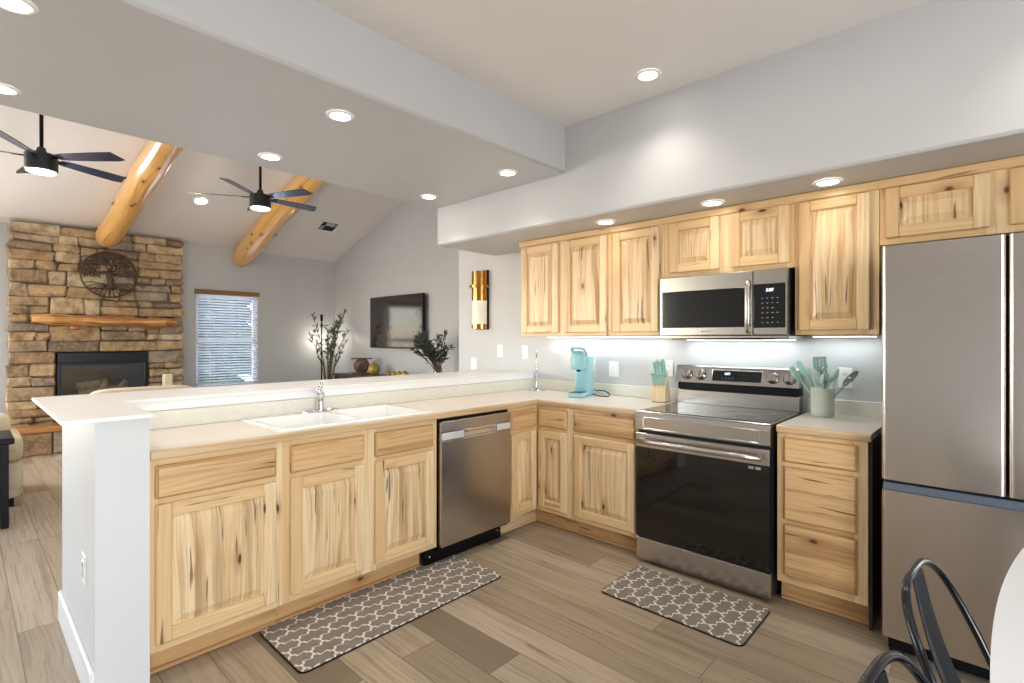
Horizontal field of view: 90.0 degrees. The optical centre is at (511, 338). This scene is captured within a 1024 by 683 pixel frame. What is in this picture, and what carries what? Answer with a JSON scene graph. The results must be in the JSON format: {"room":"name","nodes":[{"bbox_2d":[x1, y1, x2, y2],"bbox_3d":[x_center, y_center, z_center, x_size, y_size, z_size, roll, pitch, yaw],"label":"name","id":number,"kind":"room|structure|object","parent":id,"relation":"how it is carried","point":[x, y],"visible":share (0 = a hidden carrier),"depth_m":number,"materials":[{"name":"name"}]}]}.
{"room":"kitchen","nodes":[
{"label":"kitchen","id":0,"kind":"room"},
{"bbox_2d":[0,223,334,413],"bbox_3d":[-6.038,-0.020,6.253,0.120,2.740,8.480,0,0,43],"label":"wall","id":1,"kind":"structure","parent":0,"point":[291,289],"depth_m":8.40,"materials":[{"name":"paint"}]},
{"bbox_2d":[196,295,255,386],"bbox_3d":[-4.456,0.020,7.978,0.050,1.420,0.867,0,0,43],"label":"window","id":2,"kind":"structure","parent":1,"relation":"in","point":[196,295],"depth_m":7.97,"materials":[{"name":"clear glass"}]},
{"bbox_2d":[194,289,259,387],"bbox_3d":[-4.380,0.034,7.907,0.062,1.552,0.911,0,0,43],"label":"window blind","id":3,"kind":"object","parent":2,"relation":"attached to","point":[200,292],"visible":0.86,"depth_m":7.89,"materials":[{"name":"plastic"}]},
{"bbox_2d":[0,105,403,261],"bbox_3d":[-4.092,-2.320,4.418,5.470,1.943,8.520,0,0,43],"label":"ceiling","id":4,"kind":"structure","parent":0,"point":[70,198],"depth_m":6.33,"materials":[{"name":"paint"}]},
{"bbox_2d":[0,114,125,182],"bbox_3d":[-3.917,-1.870,4.215,1.250,1.016,1.254,0,0,43],"label":"ceiling fan","id":5,"kind":"object","parent":4,"relation":"hanging from","point":[38,161],"visible":0.9,"depth_m":4.20,"materials":[{"name":"black plastic"}]},
{"bbox_2d":[95,140,182,246],"bbox_3d":[-3.343,-2.124,5.085,4.982,1.880,0.354,0,0,39],"label":"log beam","id":6,"kind":"structure","parent":4,"relation":"attached to","point":[150,167],"depth_m":5.68,"materials":[{"name":"brown wood"}]},
{"bbox_2d":[193,197,208,204],"bbox_3d":[-4.014,-1.779,6.609,0.171,0.060,0.180,0,0,38],"label":"recessed light","id":7,"kind":"object","parent":4,"relation":"in","point":[200,201],"visible":1,"depth_m":6.60,"materials":[{"name":"white plastic"}]},
{"bbox_2d":[189,166,316,211],"bbox_3d":[-2.704,-1.879,5.548,1.256,0.984,1.247,0,0,43],"label":"ceiling fan","id":8,"kind":"object","parent":4,"relation":"hanging from","point":[259,201],"visible":0.91,"depth_m":5.43,"materials":[{"name":"black plastic"}]},
{"bbox_2d":[232,175,324,266],"bbox_3d":[-2.450,-2.082,6.370,4.990,1.901,0.374,0,0,43],"label":"log beam","id":9,"kind":"structure","parent":4,"relation":"attached to","point":[270,222],"depth_m":7.09,"materials":[{"name":"brown wood"}]},
{"bbox_2d":[313,220,342,232],"bbox_3d":[-2.860,-1.746,7.960,0.315,0.115,0.330,0,0,43],"label":"ceiling vent","id":10,"kind":"object","parent":4,"relation":"in","point":[324,225],"visible":1,"depth_m":7.96,"materials":[{"name":"white plastic"}]},
{"bbox_2d":[0,0,564,207],"bbox_3d":[-2.326,-1.296,1.522,1.360,0.388,6.440,0,0,43],"label":"ceiling","id":11,"kind":"structure","parent":0,"point":[237,80],"depth_m":2.37,"materials":[{"name":"paint"}]},
{"bbox_2d":[0,83,20,95],"bbox_3d":[-2.247,-1.098,2.246,0.134,0.006,0.134,0,0,43],"label":"recessed light","id":12,"kind":"object","parent":11,"relation":"in","point":[5,89],"visible":1,"depth_m":2.26,"materials":[{"name":"white plastic"}]},
{"bbox_2d":[0,0,38,15],"bbox_3d":[-1.639,-1.098,1.674,0.134,0.006,0.134,0,0,43],"label":"recessed light","id":13,"kind":"object","parent":11,"relation":"in","point":[20,7],"visible":1,"depth_m":1.70,"materials":[{"name":"white plastic"}]},
{"bbox_2d":[258,153,282,160],"bbox_3d":[-1.459,-1.098,3.094,0.134,0.006,0.134,0,0,43],"label":"recessed light","id":14,"kind":"object","parent":11,"relation":"in","point":[267,156],"visible":1,"depth_m":3.08,"materials":[{"name":"white plastic"}]},
{"bbox_2d":[326,110,353,121],"bbox_3d":[-0.848,-1.098,2.526,0.134,0.006,0.134,0,0,43],"label":"recessed light","id":15,"kind":"object","parent":11,"relation":"in","point":[336,115],"visible":1,"depth_m":2.52,"materials":[{"name":"white plastic"}]},
{"bbox_2d":[420,194,437,199],"bbox_3d":[-0.644,-1.098,3.965,0.134,0.006,0.134,0,0,43],"label":"recessed light","id":16,"kind":"object","parent":11,"relation":"in","point":[425,196],"visible":1,"depth_m":3.94,"materials":[{"name":"white plastic"}]},
{"bbox_2d":[498,169,517,176],"bbox_3d":[-0.028,-1.098,3.393,0.134,0.006,0.134,0,0,43],"label":"recessed light","id":17,"kind":"object","parent":11,"relation":"in","point":[507,172],"visible":1,"depth_m":3.38,"materials":[{"name":"white plastic"}]},
{"bbox_2d":[62,378,532,682],"bbox_3d":[-0.775,0.825,3.302,0.890,1.049,3.120,0,0,43],"label":"wall","id":18,"kind":"structure","parent":0,"point":[106,465],"depth_m":1.94,"materials":[{"name":"white paint"}]},
{"bbox_2d":[58,590,94,682],"bbox_3d":[-0.785,1.280,3.301,0.904,0.140,3.134,0,0,43],"label":"baseboard","id":19,"kind":"structure","parent":18,"relation":"attached to","point":[85,672],"depth_m":2.11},
{"bbox_2d":[82,552,86,586],"bbox_3d":[-1.675,0.900,2.002,0.074,0.116,0.008,0,0,43],"label":"wall outlet","id":20,"kind":"object","parent":18,"relation":"attached to","point":[84,558],"visible":1,"depth_m":1.98,"materials":[{"name":"white plastic"}]},
{"bbox_2d":[82,559,83,578],"bbox_3d":[-1.676,0.900,2.001,0.034,0.068,0.003,0,0,43],"label":"receptacle","id":21,"kind":"object","parent":20,"relation":"attached to","point":[82,559],"depth_m":2.00,"materials":[{"name":"white plastic"}]},
{"bbox_2d":[32,369,534,425],"bbox_3d":[-0.861,0.317,3.316,1.085,0.061,3.214,0,0,43],"label":"bar","id":22,"kind":"object","parent":18,"relation":"on","point":[116,406],"visible":1,"depth_m":2.80,"materials":[{"name":"white laminate"}]},
{"bbox_2d":[150,379,677,429],"bbox_3d":[-0.314,0.393,2.987,1.382,0.086,2.952,0,0,43],"label":"backsplash","id":23,"kind":"structure","parent":18,"relation":"attached to","point":[224,413],"depth_m":3.29,"materials":[{"name":"beige laminate"}]},
{"bbox_2d":[335,201,458,373],"bbox_3d":[-1.480,-0.799,7.724,4.797,4.297,0.121,0,0,43],"label":"wall","id":24,"kind":"structure","parent":0,"point":[401,255],"depth_m":7.87,"materials":[{"name":"paint"}]},
{"bbox_2d":[370,293,424,347],"bbox_3d":[-1.751,-0.262,7.824,1.390,0.800,0.098,0,0,43],"label":"television","id":25,"kind":"object","parent":24,"relation":"attached to","point":[395,319],"visible":0.88,"depth_m":7.76,"materials":[{"name":"black plastic"}]},
{"bbox_2d":[0,451,989,682],"bbox_3d":[-2.035,1.400,2.541,11.200,0.100,8.650,0,0,43],"label":"floor","id":26,"kind":"structure","parent":0,"point":[547,618],"depth_m":2.32,"materials":[{"name":"brown wood"}]},
{"bbox_2d":[0,430,14,529],"bbox_3d":[-3.911,1.026,3.621,0.500,0.643,0.540,0,0,43],"label":"side table","id":27,"kind":"object","parent":26,"relation":"on","point":[6,437],"visible":1,"depth_m":3.63,"materials":[{"name":"black wood"}]},
{"bbox_2d":[0,413,22,506],"bbox_3d":[-4.913,0.999,3.751,0.955,0.698,1.903,0,0,43],"label":"sofa","id":28,"kind":"object","parent":26,"relation":"on","point":[16,449],"visible":0.65,"depth_m":4.13,"materials":[{"name":"beige fabric"}]},
{"bbox_2d":[0,413,10,429],"bbox_3d":[-4.776,0.750,4.248,0.400,0.200,0.877,0,0,43],"label":"cushion","id":29,"kind":"object","parent":28,"relation":"on","point":[5,422],"depth_m":4.44,"materials":[{"name":"beige fabric"}]},
{"bbox_2d":[9,428,22,461],"bbox_3d":[-4.586,0.895,4.099,0.950,0.210,0.948,0,0,43],"label":"seat cushion","id":30,"kind":"object","parent":28,"relation":"on","point":[16,449],"depth_m":4.14,"materials":[{"name":"beige fabric"}]},
{"bbox_2d":[11,422,61,457],"bbox_3d":[-5.131,1.189,6.509,0.380,0.328,1.850,0,0,43],"label":"hearth","id":31,"kind":"object","parent":26,"relation":"on","point":[38,439],"visible":0.19,"depth_m":5.94,"materials":[{"name":"stone"}]},
{"bbox_2d":[162,373,172,385],"bbox_3d":[-4.685,0.744,6.961,0.100,0.560,0.100,0,0,43],"label":"pillar candle","id":32,"kind":"object","parent":31,"relation":"on","point":[167,379],"visible":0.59,"depth_m":6.93,"materials":[{"name":"beige wax"}]},
{"bbox_2d":[4,221,184,426],"bbox_3d":[-5.362,-0.025,6.713,0.235,2.769,1.840,0,0,43],"label":"stone chimney","id":33,"kind":"object","parent":26,"relation":"on","point":[45,261],"visible":0.72,"depth_m":6.43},
{"bbox_2d":[56,352,147,395],"bbox_3d":[-5.355,0.599,6.713,0.169,0.850,0.931,0,0,43],"label":"fireplace insert","id":34,"kind":"object","parent":33,"relation":"in","point":[79,373],"visible":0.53,"depth_m":6.62,"materials":[{"name":"black metal"}]},
{"bbox_2d":[31,313,176,329],"bbox_3d":[-5.180,-0.211,6.594,0.233,0.198,1.470,0,0,43],"label":"mantel shelf","id":35,"kind":"object","parent":33,"relation":"attached to","point":[75,322],"visible":1,"depth_m":6.47,"materials":[{"name":"brown wood"}]},
{"bbox_2d":[79,251,137,297],"bbox_3d":[-5.233,-0.838,6.658,0.044,0.611,0.606,0,0,44],"label":"wall art","id":36,"kind":"object","parent":33,"relation":"attached to","point":[110,285],"visible":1,"depth_m":6.64,"materials":[{"name":"metal"}]},
{"bbox_2d":[90,385,193,393],"bbox_3d":[-3.844,0.910,5.266,0.880,0.875,0.960,0,0,43],"label":"armchair","id":37,"kind":"object","parent":26,"relation":"on","point":[112,390],"visible":0.06,"depth_m":4.96,"materials":[{"name":"beige fabric"}]},
{"bbox_2d":[150,442,281,674],"bbox_3d":[-1.435,0.907,2.365,0.581,0.883,0.515,0,0,43],"label":"base cabinet","id":38,"kind":"object","parent":26,"relation":"on","point":[216,517],"visible":0.84,"depth_m":2.15,"materials":[{"name":"brown wood"}]},
{"bbox_2d":[320,314,327,379],"bbox_3d":[-3.266,0.464,8.782,0.259,1.769,0.259,0,0,-13],"label":"floor lamp","id":39,"kind":"object","parent":26,"relation":"on","point":[321,315],"visible":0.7,"depth_m":8.77,"materials":[{"name":"black metal"}]},
{"bbox_2d":[308,308,349,379],"bbox_3d":[-3.016,0.414,8.597,0.874,1.869,0.621,0,0,43],"label":"branches","id":40,"kind":"object","parent":26,"relation":"on","point":[332,345],"visible":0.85,"depth_m":8.50,"materials":[{"name":"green plant"}]},
{"bbox_2d":[276,420,435,623],"bbox_3d":[-0.952,0.907,2.885,0.581,0.883,0.905,0,0,43],"label":"base cabinet","id":41,"kind":"object","parent":26,"relation":"on","point":[359,507],"visible":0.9,"depth_m":2.63,"materials":[{"name":"brown wood"}]},
{"bbox_2d":[333,372,390,378],"bbox_3d":[-1.812,0.949,7.555,2.600,0.798,0.400,0,0,43],"label":"console table","id":42,"kind":"object","parent":26,"relation":"on","point":[342,375],"visible":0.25,"depth_m":7.96,"materials":[{"name":"brown wood"}]},
{"bbox_2d":[351,358,371,373],"bbox_3d":[-2.369,0.423,8.071,0.310,0.252,0.112,0,0,3],"label":"vase","id":43,"kind":"object","parent":42,"relation":"on","point":[360,365],"visible":0.95,"depth_m":8.02,"materials":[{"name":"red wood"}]},
{"bbox_2d":[368,361,379,374],"bbox_3d":[-2.129,0.442,7.890,0.179,0.215,0.179,0,0,-25],"label":"gourd","id":44,"kind":"object","parent":42,"relation":"on","point":[373,368],"visible":1,"depth_m":7.83,"materials":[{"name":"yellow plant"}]},
{"bbox_2d":[410,329,454,372],"bbox_3d":[-1.072,0.206,6.591,0.721,0.687,0.426,0,0,43],"label":"branches","id":45,"kind":"object","parent":42,"relation":"on","point":[428,350],"visible":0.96,"depth_m":6.58,"materials":[{"name":"green plant"}]},
{"bbox_2d":[433,367,442,372],"bbox_3d":[-0.967,0.449,6.702,0.124,0.200,0.124,0,0,43],"label":"vase","id":46,"kind":"object","parent":42,"relation":"on","point":[436,369],"depth_m":6.65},
{"bbox_2d":[260,554,500,672],"bbox_3d":[-0.609,1.344,2.629,0.440,0.010,1.170,0,0,43],"label":"kitchen mat","id":47,"kind":"object","parent":26,"relation":"on","point":[309,640],"visible":0.97,"depth_m":2.51,"materials":[{"name":"fabric"}]},
{"bbox_2d":[424,409,510,565],"bbox_3d":[-0.447,0.916,3.415,0.581,0.868,0.666,0,0,43],"label":"dishwasher","id":48,"kind":"object","parent":26,"relation":"on","point":[473,450],"visible":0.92,"depth_m":3.20,"materials":[{"name":"silver metal"}]},
{"bbox_2d":[500,405,578,533],"bbox_3d":[0.192,0.907,3.902,0.874,0.883,0.902,0,0,43],"label":"base cabinet","id":49,"kind":"object","parent":26,"relation":"on","point":[540,435],"visible":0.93,"depth_m":3.59,"materials":[{"name":"brown wood"}]},
{"bbox_2d":[150,379,677,460],"bbox_3d":[-0.314,0.411,2.987,1.382,0.122,2.952,0,0,43],"label":"countertop","id":50,"kind":"structure","parent":49,"relation":"on","point":[189,431],"depth_m":3.08,"materials":[{"name":"stone"}]},
{"bbox_2d":[299,382,340,413],"bbox_3d":[-1.134,0.343,3.009,0.154,0.171,0.250,0,0,9],"label":"kitchen faucet","id":51,"kind":"object","parent":50,"relation":"on","point":[320,403],"visible":0.99,"depth_m":3.00,"materials":[{"name":"silver metal"}]},
{"bbox_2d":[238,404,430,431],"bbox_3d":[-0.969,0.516,2.888,0.514,0.178,0.900,0,0,43],"label":"sink","id":52,"kind":"object","parent":50,"relation":"in","point":[293,421],"visible":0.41,"depth_m":2.89,"materials":[{"name":"white ceramic"}]},
{"bbox_2d":[527,350,545,390],"bbox_3d":[0.208,0.264,4.360,0.160,0.343,0.160,0,0,43],"label":"paper towel holder","id":53,"kind":"object","parent":50,"relation":"on","point":[536,388],"visible":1,"depth_m":4.35,"materials":[{"name":"silver metal"}]},
{"bbox_2d":[568,347,609,397],"bbox_3d":[0.605,0.246,3.896,0.269,0.379,0.335,0,0,28],"label":"coffee maker","id":54,"kind":"object","parent":50,"relation":"on","point":[583,365],"visible":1,"depth_m":3.89,"materials":[{"name":"teal plastic"}]},
{"bbox_2d":[568,392,588,397],"bbox_3d":[0.501,0.419,3.854,0.124,0.034,0.160,0,0,28],"label":"drip tray","id":55,"kind":"object","parent":54,"relation":"on","point":[572,394],"depth_m":3.79,"materials":[{"name":"teal plastic"}]},
{"bbox_2d":[652,373,670,402],"bbox_3d":[1.039,0.333,3.561,0.094,0.206,0.121,0,0,35],"label":"knife block","id":56,"kind":"object","parent":50,"relation":"on","point":[661,394],"visible":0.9,"depth_m":3.52,"materials":[{"name":"brown wood"}]},
{"bbox_2d":[655,359,659,375],"bbox_3d":[1.006,0.202,3.532,0.023,0.125,0.074,0,0,35],"label":"kitchen knife","id":57,"kind":"object","parent":56,"relation":"on","point":[656,360],"visible":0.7,"depth_m":3.52,"materials":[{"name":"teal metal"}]},
{"bbox_2d":[661,359,666,376],"bbox_3d":[1.042,0.199,3.506,0.024,0.132,0.078,0,0,35],"label":"kitchen knife","id":58,"kind":"object","parent":56,"relation":"on","point":[662,360],"visible":0.97,"depth_m":3.50,"materials":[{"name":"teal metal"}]},
{"bbox_2d":[572,409,638,551],"bbox_3d":[0.793,0.907,3.535,0.506,0.883,0.621,0,0,43],"label":"base cabinet","id":59,"kind":"object","parent":26,"relation":"on","point":[603,443],"visible":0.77,"depth_m":3.31,"materials":[{"name":"brown wood"}]},
{"bbox_2d":[601,566,769,646],"bbox_3d":[0.876,1.344,2.635,0.735,0.010,0.420,0,0,43],"label":"kitchen mat","id":60,"kind":"object","parent":26,"relation":"on","point":[732,620],"visible":1,"depth_m":2.58,"materials":[{"name":"fabric"}]},
{"bbox_2d":[635,364,803,599],"bbox_3d":[1.227,0.764,3.066,0.762,1.172,0.716,0,0,43],"label":"electric range","id":61,"kind":"object","parent":26,"relation":"on","point":[706,460],"visible":1,"depth_m":2.87,"materials":[{"name":"grey metal"}]},
{"bbox_2d":[636,402,799,425],"bbox_3d":[1.223,0.439,3.062,0.762,0.010,0.552,0,0,43],"label":"cooktop","id":62,"kind":"object","parent":61,"relation":"in","point":[717,413],"depth_m":3.00,"materials":[{"name":"black glass"}]},
{"bbox_2d":[777,432,884,630],"bbox_3d":[1.700,0.907,2.693,0.400,0.883,0.621,0,0,43],"label":"base cabinet","id":63,"kind":"object","parent":26,"relation":"on","point":[829,490],"visible":0.88,"depth_m":2.46,"materials":[{"name":"brown wood"}]},
{"bbox_2d":[776,398,881,442],"bbox_3d":[1.703,0.411,2.695,0.401,0.122,0.635,0,0,43],"label":"countertop","id":64,"kind":"structure","parent":63,"relation":"on","point":[861,421],"depth_m":2.64,"materials":[{"name":"stone"}]},
{"bbox_2d":[810,387,834,416],"bbox_3d":[1.756,0.356,2.895,0.122,0.160,0.122,0,0,43],"label":"utensil crock","id":65,"kind":"object","parent":64,"relation":"on","point":[822,400],"visible":0.97,"depth_m":2.85,"materials":[{"name":"green ceramic"}]},
{"bbox_2d":[788,366,810,394],"bbox_3d":[1.688,0.288,2.931,0.187,0.263,0.051,0,0,26],"label":"spatula","id":66,"kind":"object","parent":65,"relation":"in","point":[794,372],"visible":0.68,"depth_m":2.95,"materials":[{"name":"green plastic"}]},
{"bbox_2d":[796,361,812,387],"bbox_3d":[1.706,0.273,2.923,0.144,0.291,0.059,0,0,43],"label":"spatula","id":67,"kind":"object","parent":65,"relation":"in","point":[799,364],"visible":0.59,"depth_m":2.94,"materials":[{"name":"green plastic"}]},
{"bbox_2d":[809,368,816,387],"bbox_3d":[1.726,0.290,2.908,0.089,0.256,0.052,0,0,-9],"label":"serving spoon","id":68,"kind":"object","parent":65,"relation":"in","point":[810,370],"visible":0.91,"depth_m":2.90,"materials":[{"name":"green plastic"}]},
{"bbox_2d":[809,368,814,381],"bbox_3d":[1.701,0.204,2.903,0.029,0.083,0.058,0,0,21],"label":"bowl","id":69,"kind":"object","parent":68,"relation":"on","point":[811,372],"depth_m":2.91,"materials":[{"name":"green plastic"}]},
{"bbox_2d":[812,356,826,388],"bbox_3d":[1.749,0.258,2.910,0.070,0.319,0.034,0,0,43],"label":"slotted turner","id":70,"kind":"object","parent":65,"relation":"in","point":[824,362],"visible":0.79,"depth_m":2.91,"materials":[{"name":"green plastic"}]},
{"bbox_2d":[817,367,827,384],"bbox_3d":[1.757,0.289,2.896,0.054,0.256,0.052,0,0,43],"label":"whisk","id":71,"kind":"object","parent":65,"relation":"in","point":[822,368],"visible":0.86,"depth_m":2.89,"materials":[{"name":"silver metal"}]},
{"bbox_2d":[819,373,826,388],"bbox_3d":[1.747,0.302,2.880,0.030,0.231,0.071,0,0,43],"label":"ladle","id":72,"kind":"object","parent":65,"relation":"in","point":[821,378],"visible":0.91,"depth_m":2.87,"materials":[{"name":"green plastic"}]},
{"bbox_2d":[824,373,835,388],"bbox_3d":[1.779,0.304,2.885,0.054,0.227,0.074,0,0,-34],"label":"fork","id":73,"kind":"object","parent":65,"relation":"in","point":[829,379],"visible":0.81,"depth_m":2.87,"materials":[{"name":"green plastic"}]},
{"bbox_2d":[830,368,838,388],"bbox_3d":[1.802,0.293,2.895,0.124,0.252,0.033,0,0,-11],"label":"serving spoon","id":74,"kind":"object","parent":65,"relation":"in","point":[837,370],"visible":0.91,"depth_m":2.89,"materials":[{"name":"green plastic"}]},
{"bbox_2d":[833,368,838,381],"bbox_3d":[1.836,0.207,2.900,0.029,0.081,0.060,0,0,43],"label":"bowl","id":75,"kind":"object","parent":74,"relation":"on","point":[837,371],"depth_m":2.89,"materials":[{"name":"green plastic"}]},
{"bbox_2d":[834,371,857,397],"bbox_3d":[1.801,0.295,2.829,0.188,0.250,0.058,0,0,43],"label":"slotted spoon","id":76,"kind":"object","parent":65,"relation":"in","point":[847,380],"visible":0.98,"depth_m":2.79,"materials":[{"name":"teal plastic"}]},
{"bbox_2d":[842,371,857,385],"bbox_3d":[1.843,0.215,2.790,0.073,0.090,0.058,0,0,43],"label":"bowl","id":77,"kind":"object","parent":76,"relation":"on","point":[847,380],"depth_m":2.78,"materials":[{"name":"plastic"}]},
{"bbox_2d":[858,650,929,682],"bbox_3d":[0.781,0.951,0.660,0.466,0.797,0.552,0,0,-41],"label":"metal chair","id":78,"kind":"object","parent":26,"relation":"on","point":[875,672],"visible":1,"depth_m":0.89,"materials":[{"name":"black metal"}]},
{"bbox_2d":[901,557,990,682],"bbox_3d":[1.161,0.951,1.053,0.466,0.797,0.552,0,0,-41],"label":"metal chair","id":79,"kind":"object","parent":26,"relation":"on","point":[947,673],"visible":0.98,"depth_m":1.24,"materials":[{"name":"black metal"}]},
{"bbox_2d":[882,232,1023,680],"bbox_3d":[2.120,0.474,2.197,0.785,1.752,0.738,0,0,43],"label":"refrigerator","id":80,"kind":"object","parent":26,"relation":"on","point":[953,309],"visible":0.82,"depth_m":2.03,"materials":[{"name":"grey metal"}]},
{"bbox_2d":[990,548,1023,682],"bbox_3d":[1.176,0.975,0.561,0.954,0.750,1.730,0,0,43],"label":"dining table","id":81,"kind":"object","parent":26,"relation":"on","point":[1007,641],"visible":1,"depth_m":1.05,"materials":[{"name":"white ceramic"}]},
{"bbox_2d":[313,0,927,126],"bbox_3d":[0.004,-1.460,-0.165,4.470,0.100,7.380,0,0,43],"label":"ceiling","id":82,"kind":"structure","parent":0,"point":[567,62],"depth_m":2.39,"materials":[{"name":"paint"}]},
{"bbox_2d":[635,69,660,81],"bbox_3d":[0.727,-1.406,2.735,0.134,0.006,0.134,0,0,43],"label":"recessed light","id":83,"kind":"object","parent":82,"relation":"in","point":[647,75],"visible":1,"depth_m":2.73,"materials":[{"name":"white ceramic"}]},
{"bbox_2d":[459,250,881,412],"bbox_3d":[1.806,-0.894,3.115,6.293,4.488,0.120,0,0,43],"label":"wall","id":84,"kind":"structure","parent":0,"point":[635,356],"depth_m":3.93,"materials":[{"name":"paint"}]},
{"bbox_2d":[471,358,476,369],"bbox_3d":[-0.379,0.244,5.057,0.080,0.116,0.009,0,0,43],"label":"light switch","id":85,"kind":"object","parent":84,"relation":"attached to","point":[473,360],"visible":1,"depth_m":5.05,"materials":[{"name":"white plastic"}]},
{"bbox_2d":[469,270,488,329],"bbox_3d":[-0.335,-0.377,4.936,0.220,0.570,0.126,0,0,43],"label":"wall sconce","id":86,"kind":"object","parent":84,"relation":"attached to","point":[480,279],"visible":1,"depth_m":4.90,"materials":[{"name":"gold metal"}]},
{"bbox_2d":[497,345,502,356],"bbox_3d":[-0.112,0.113,4.809,0.072,0.116,0.009,0,0,43],"label":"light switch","id":87,"kind":"object","parent":84,"relation":"attached to","point":[499,347],"visible":1,"depth_m":4.81,"materials":[{"name":"white plastic"}]},
{"bbox_2d":[522,346,527,358],"bbox_3d":[0.119,0.117,4.595,0.072,0.116,0.009,0,0,43],"label":"light switch","id":88,"kind":"object","parent":84,"relation":"attached to","point":[524,348],"visible":1,"depth_m":4.59,"materials":[{"name":"white plastic"}]},
{"bbox_2d":[519,227,611,335],"bbox_3d":[0.495,-0.403,3.994,0.860,0.762,0.370,0,0,43],"label":"upper cabinet","id":89,"kind":"object","parent":84,"relation":"attached to","point":[566,280],"visible":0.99,"depth_m":3.82,"materials":[{"name":"brown wood"}]},
{"bbox_2d":[546,336,660,337],"bbox_3d":[0.687,-0.017,3.950,1.070,0.011,0.024,0,0,43],"label":"light","id":90,"kind":"object","parent":89,"relation":"attached to","point":[546,336],"visible":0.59,"depth_m":3.99,"materials":[{"name":"white plastic"}]},
{"bbox_2d":[547,337,617,337],"bbox_3d":[0.687,-0.013,3.950,1.050,0.003,0.016,0,0,43],"label":"diffuser","id":91,"kind":"object","parent":90,"relation":"attached to","point":[547,337],"depth_m":4.06,"materials":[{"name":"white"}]},
{"bbox_2d":[609,362,618,376],"bbox_3d":[0.789,0.235,3.972,0.085,0.116,0.009,0,0,43],"label":"light switch","id":92,"kind":"object","parent":84,"relation":"attached to","point":[613,366],"visible":1,"depth_m":3.97,"materials":[{"name":"white plastic"}]},
{"bbox_2d":[610,218,664,335],"bbox_3d":[0.953,-0.403,3.569,0.402,0.762,0.370,0,0,43],"label":"upper cabinet","id":93,"kind":"object","parent":84,"relation":"attached to","point":[638,248],"visible":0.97,"depth_m":3.43,"materials":[{"name":"brown wood"}]},
{"bbox_2d":[665,360,672,376],"bbox_3d":[1.119,0.210,3.665,0.072,0.116,0.009,0,0,43],"label":"wall outlet","id":94,"kind":"object","parent":84,"relation":"attached to","point":[669,363],"visible":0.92,"depth_m":3.65,"materials":[{"name":"white plastic"}]},
{"bbox_2d":[663,195,794,277],"bbox_3d":[1.377,-0.588,3.175,0.768,0.392,0.370,0,0,43],"label":"upper cabinet","id":95,"kind":"object","parent":84,"relation":"attached to","point":[758,235],"visible":0.92,"depth_m":3.00,"materials":[{"name":"brown wood"}]},
{"bbox_2d":[660,268,806,339],"bbox_3d":[1.338,-0.190,3.146,0.746,0.392,0.464,0,0,43],"label":"microwave oven","id":96,"kind":"object","parent":95,"relation":"attached to","point":[756,304],"visible":1,"depth_m":2.96,"materials":[{"name":"grey metal"}]},
{"bbox_2d":[686,339,796,339],"bbox_3d":[1.444,0.003,3.274,0.680,0.010,0.024,0,0,43],"label":"light","id":97,"kind":"object","parent":96,"relation":"attached to","point":[686,339],"visible":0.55,"depth_m":3.10,"materials":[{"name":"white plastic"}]},
{"bbox_2d":[794,180,881,334],"bbox_3d":[1.795,-0.403,2.787,0.384,0.762,0.370,0,0,43],"label":"upper cabinet","id":98,"kind":"object","parent":84,"relation":"attached to","point":[838,250],"visible":0.97,"depth_m":2.64,"materials":[{"name":"brown wood"}]},
{"bbox_2d":[811,335,878,336],"bbox_3d":[1.856,-0.017,2.864,0.320,0.011,0.024,0,0,43],"label":"light","id":99,"kind":"object","parent":98,"relation":"attached to","point":[811,335],"visible":0.97,"depth_m":2.85,"materials":[{"name":"white plastic"}]},
{"bbox_2d":[822,336,876,336],"bbox_3d":[1.856,-0.013,2.864,0.300,0.003,0.016,0,0,43],"label":"diffuser","id":100,"kind":"object","parent":99,"relation":"attached to","point":[822,336],"depth_m":2.84,"materials":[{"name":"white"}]},
{"bbox_2d":[807,398,881,417],"bbox_3d":[1.912,0.393,2.921,0.399,0.086,0.019,0,0,43],"label":"backsplash","id":101,"kind":"structure","parent":84,"relation":"attached to","point":[842,407],"depth_m":2.88,"materials":[{"name":"beige laminate"}]},
{"bbox_2d":[838,367,852,387],"bbox_3d":[1.908,0.222,2.932,0.072,0.116,0.009,0,0,43],"label":"wall outlet","id":102,"kind":"object","parent":84,"relation":"attached to","point":[843,372],"visible":0.63,"depth_m":2.93,"materials":[{"name":"white plastic"}]},
{"bbox_2d":[842,372,847,383],"bbox_3d":[1.906,0.222,2.931,0.033,0.068,0.003,0,0,43],"label":"receptacle","id":103,"kind":"object","parent":102,"relation":"attached to","point":[844,374],"depth_m":2.93,"materials":[{"name":"white plastic"}]},
{"bbox_2d":[879,155,1023,246],"bbox_3d":[2.271,-0.623,2.345,0.928,0.322,0.370,0,0,43],"label":"upper cabinet","id":104,"kind":"object","parent":84,"relation":"attached to","point":[983,198],"visible":1,"depth_m":2.33,"materials":[{"name":"brown wood"}]},
{"bbox_2d":[438,0,1023,255],"bbox_3d":[1.672,-1.128,2.674,5.650,0.684,0.710,0,0,43],"label":"soffit","id":105,"kind":"structure","parent":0,"point":[930,85],"depth_m":2.48,"materials":[{"name":"paint"}]},
{"bbox_2d":[596,220,615,224],"bbox_3d":[0.630,-0.782,3.443,0.134,0.006,0.134,0,0,43],"label":"recessed light","id":106,"kind":"object","parent":105,"relation":"in","point":[601,222],"visible":1,"depth_m":3.43,"materials":[{"name":"plastic"}]},
{"bbox_2d":[700,200,724,206],"bbox_3d":[1.157,-0.782,2.953,0.134,0.006,0.134,0,0,43],"label":"recessed light","id":107,"kind":"object","parent":105,"relation":"in","point":[708,203],"visible":1,"depth_m":2.95,"materials":[{"name":"plastic"}]},
{"bbox_2d":[812,178,843,186],"bbox_3d":[1.580,-0.782,2.561,0.134,0.006,0.134,0,0,43],"label":"recessed light","id":108,"kind":"object","parent":105,"relation":"in","point":[829,181],"visible":1,"depth_m":2.55,"materials":[{"name":"white ceramic"}]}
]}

